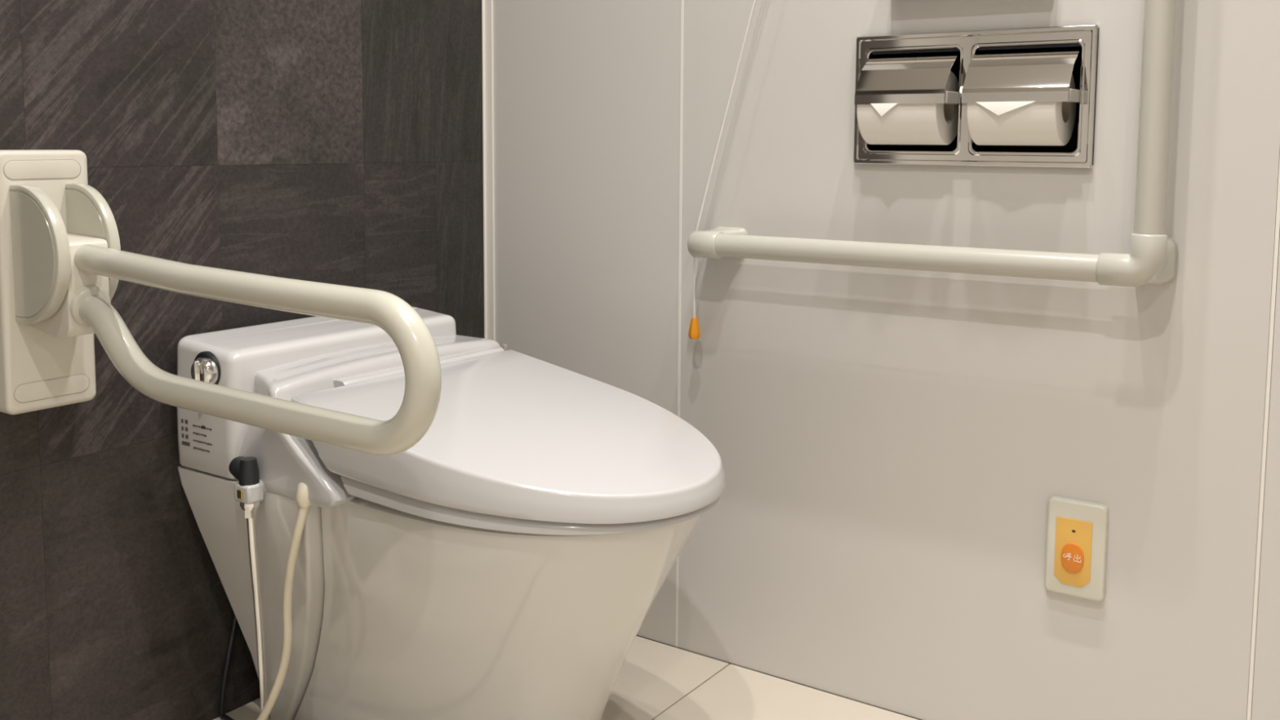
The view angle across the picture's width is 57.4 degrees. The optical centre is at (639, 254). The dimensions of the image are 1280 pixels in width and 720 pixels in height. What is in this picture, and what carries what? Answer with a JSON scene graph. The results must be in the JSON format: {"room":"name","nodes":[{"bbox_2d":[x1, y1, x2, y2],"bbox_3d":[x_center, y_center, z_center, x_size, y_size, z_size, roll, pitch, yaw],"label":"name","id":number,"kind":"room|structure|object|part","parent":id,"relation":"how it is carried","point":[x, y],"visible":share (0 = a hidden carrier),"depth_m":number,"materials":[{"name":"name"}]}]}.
{"room":"public restroom","nodes":[
{"label":"public restroom","id":0,"kind":"room"},
{"bbox_2d":[0,0,484,719],"bbox_3d":[-0.994,-0.494,0.941,0.100,2.350,2.650,4,7,34],"label":"wall","id":1,"kind":"structure","parent":0,"point":[338,142],"depth_m":1.51,"materials":[{"name":"tile"}]},
{"bbox_2d":[0,150,441,456],"bbox_3d":[-0.433,0.046,1.158,0.641,0.293,0.105,4,7,34],"label":"support bar","id":2,"kind":"object","parent":1,"relation":"attached to","point":[63,262],"visible":1,"depth_m":1.24,"materials":[{"name":"grey plastic"}]},
{"bbox_3d":[-0.681,0.028,1.329,0.038,0.293,0.105,4,7,34],"label":"wall plate","id":3,"kind":"part","parent":2,"relation":"part of","materials":[{"name":"white plastic"}]},
{"bbox_3d":[-0.392,0.083,1.131,0.538,0.163,0.031,4,7,34],"label":"looped rail","id":4,"kind":"part","parent":2,"relation":"part of","materials":[{"name":"beige plastic"}]},
{"bbox_2d":[211,635,921,719],"bbox_3d":[0.110,0.796,0.296,2.800,0.080,2.650,4,7,34],"label":"floor","id":5,"kind":"structure","parent":0,"point":[656,680],"depth_m":1.65,"materials":[{"name":"tile"}]},
{"bbox_2d":[218,613,237,719],"bbox_3d":[-0.313,0.544,1.306,0.062,0.221,0.754,-4,7,-39],"label":"power cord","id":6,"kind":"object","parent":5,"relation":"on","point":[234,624],"visible":0.69,"depth_m":1.58,"materials":[{"name":"black rubber"}]},
{"bbox_2d":[244,509,269,719],"bbox_3d":[-0.474,0.466,1.441,0.034,0.347,0.099,0,6,-3],"label":"supply pipe","id":7,"kind":"object","parent":5,"relation":"on","point":[250,515],"visible":0.96,"depth_m":1.41,"materials":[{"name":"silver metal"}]},
{"bbox_2d":[177,306,725,719],"bbox_3d":[-0.213,0.373,1.465,0.673,0.531,0.435,4,7,34],"label":"toilet","id":8,"kind":"object","parent":5,"relation":"on","point":[509,562],"visible":0.89,"depth_m":1.35,"materials":[{"name":"ceramic"}]},
{"bbox_3d":[-0.533,0.143,1.425,0.037,0.037,0.016,4,7,34],"label":"knob","id":9,"kind":"part","parent":8,"relation":"part of","materials":[{"name":"silver metal"}]},
{"bbox_3d":[-0.533,0.142,1.435,0.048,0.048,0.007,4,7,34],"label":"flush lever","id":10,"kind":"part","parent":8,"relation":"part of","materials":[{"name":"silver metal"}]},
{"bbox_2d":[256,482,311,719],"bbox_3d":[-0.446,0.446,1.413,0.179,0.391,0.024,5,7,39],"label":"hose","id":11,"kind":"object","parent":8,"relation":"attached to","point":[302,495],"visible":0.97,"depth_m":1.38,"materials":[{"name":"white plastic"}]},
{"bbox_3d":[-0.430,0.174,1.614,0.125,0.167,0.402,4,7,34],"label":"tank","id":12,"kind":"part","parent":8,"relation":"part of","materials":[{"name":"plastic"}]},
{"bbox_3d":[-0.307,0.199,1.528,0.203,0.139,0.412,4,7,34],"label":"seat","id":13,"kind":"part","parent":8,"relation":"part of","materials":[{"name":"white plastic"}]},
{"bbox_3d":[-0.181,0.453,1.468,0.559,0.371,0.374,4,7,34],"label":"bowl","id":14,"kind":"part","parent":8,"relation":"part of","materials":[{"name":"ceramic"}]},
{"bbox_3d":[-0.112,0.213,1.397,0.447,0.100,0.404,4,7,34],"label":"lid","id":15,"kind":"part","parent":8,"relation":"part of","materials":[{"name":"white plastic"}]},
{"bbox_3d":[-0.083,0.259,1.381,0.364,0.031,0.393,4,7,34],"label":"seat","id":16,"kind":"part","parent":8,"relation":"part of","materials":[{"name":"white plastic"}]},
{"bbox_2d":[493,0,1279,719],"bbox_3d":[0.859,-0.514,1.247,2.800,2.350,0.161,4,7,34],"label":"wall","id":17,"kind":"structure","parent":0,"point":[894,446],"depth_m":1.56,"materials":[{"name":"white paint"}]},
{"bbox_2d":[481,0,495,340],"bbox_3d":[-0.251,-0.585,1.908,0.019,2.350,0.008,4,7,34],"label":"trim","id":18,"kind":"structure","parent":17,"relation":"attached to","point":[486,5],"depth_m":1.95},
{"bbox_3d":[-0.096,-0.574,1.810,0.386,2.350,0.006,4,7,34],"label":"wall panel","id":19,"kind":"part","parent":17,"relation":"part of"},
{"bbox_2d":[688,0,755,339],"bbox_3d":[0.194,-0.403,1.597,0.268,1.067,0.030,4,6,31],"label":"pull cord","id":20,"kind":"object","parent":17,"relation":"hanging from","point":[694,333],"visible":0.89,"depth_m":1.69,"materials":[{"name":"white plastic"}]},
{"bbox_3d":[0.080,0.106,1.707,0.016,0.032,0.018,4,7,34],"label":"cord handle","id":21,"kind":"part","parent":20,"relation":"part of","materials":[{"name":"orange plastic"}]},
{"bbox_2d":[687,0,1177,287],"bbox_3d":[0.347,-0.309,1.484,0.636,0.666,0.066,4,7,34],"label":"grab bar","id":22,"kind":"object","parent":17,"relation":"attached to","point":[1151,258],"visible":1,"depth_m":1.35,"materials":[{"name":"beige plastic"}]},
{"bbox_3d":[0.119,-0.017,1.685,0.060,0.044,0.040,4,7,34],"label":"bracket arm","id":23,"kind":"part","parent":22,"relation":"part of","materials":[{"name":"beige plastic"}]},
{"bbox_2d":[853,24,1098,168],"bbox_3d":[0.436,-0.201,1.510,0.308,0.169,0.168,4,7,34],"label":"paper holder","id":24,"kind":"object","parent":17,"relation":"attached to","point":[1037,64],"visible":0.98,"depth_m":1.47,"materials":[{"name":"metal"}]},
{"bbox_2d":[856,71,959,145],"bbox_3d":[0.351,-0.192,1.527,0.107,0.095,0.100,4,7,34],"label":"toilet paper roll","id":25,"kind":"object","parent":24,"relation":"in","point":[889,123],"visible":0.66,"depth_m":1.50,"materials":[{"name":"paper"}]},
{"bbox_2d":[959,73,1075,146],"bbox_3d":[0.472,-0.183,1.444,0.129,0.095,0.100,4,7,34],"label":"toilet paper roll","id":26,"kind":"object","parent":24,"relation":"in","point":[1002,122],"visible":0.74,"depth_m":1.42,"materials":[{"name":"paper"}]},
{"bbox_2d":[1044,496,1109,601],"bbox_3d":[0.539,0.364,1.445,0.071,0.120,0.014,4,7,34],"label":"button","id":27,"kind":"object","parent":17,"relation":"attached to","point":[1076,553],"visible":1,"depth_m":1.44,"materials":[{"name":"plastic"}]},
{"bbox_3d":[1.037,-0.492,1.032,0.782,2.350,0.006,4,7,34],"label":"wall panel","id":28,"kind":"part","parent":17,"relation":"part of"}
]}

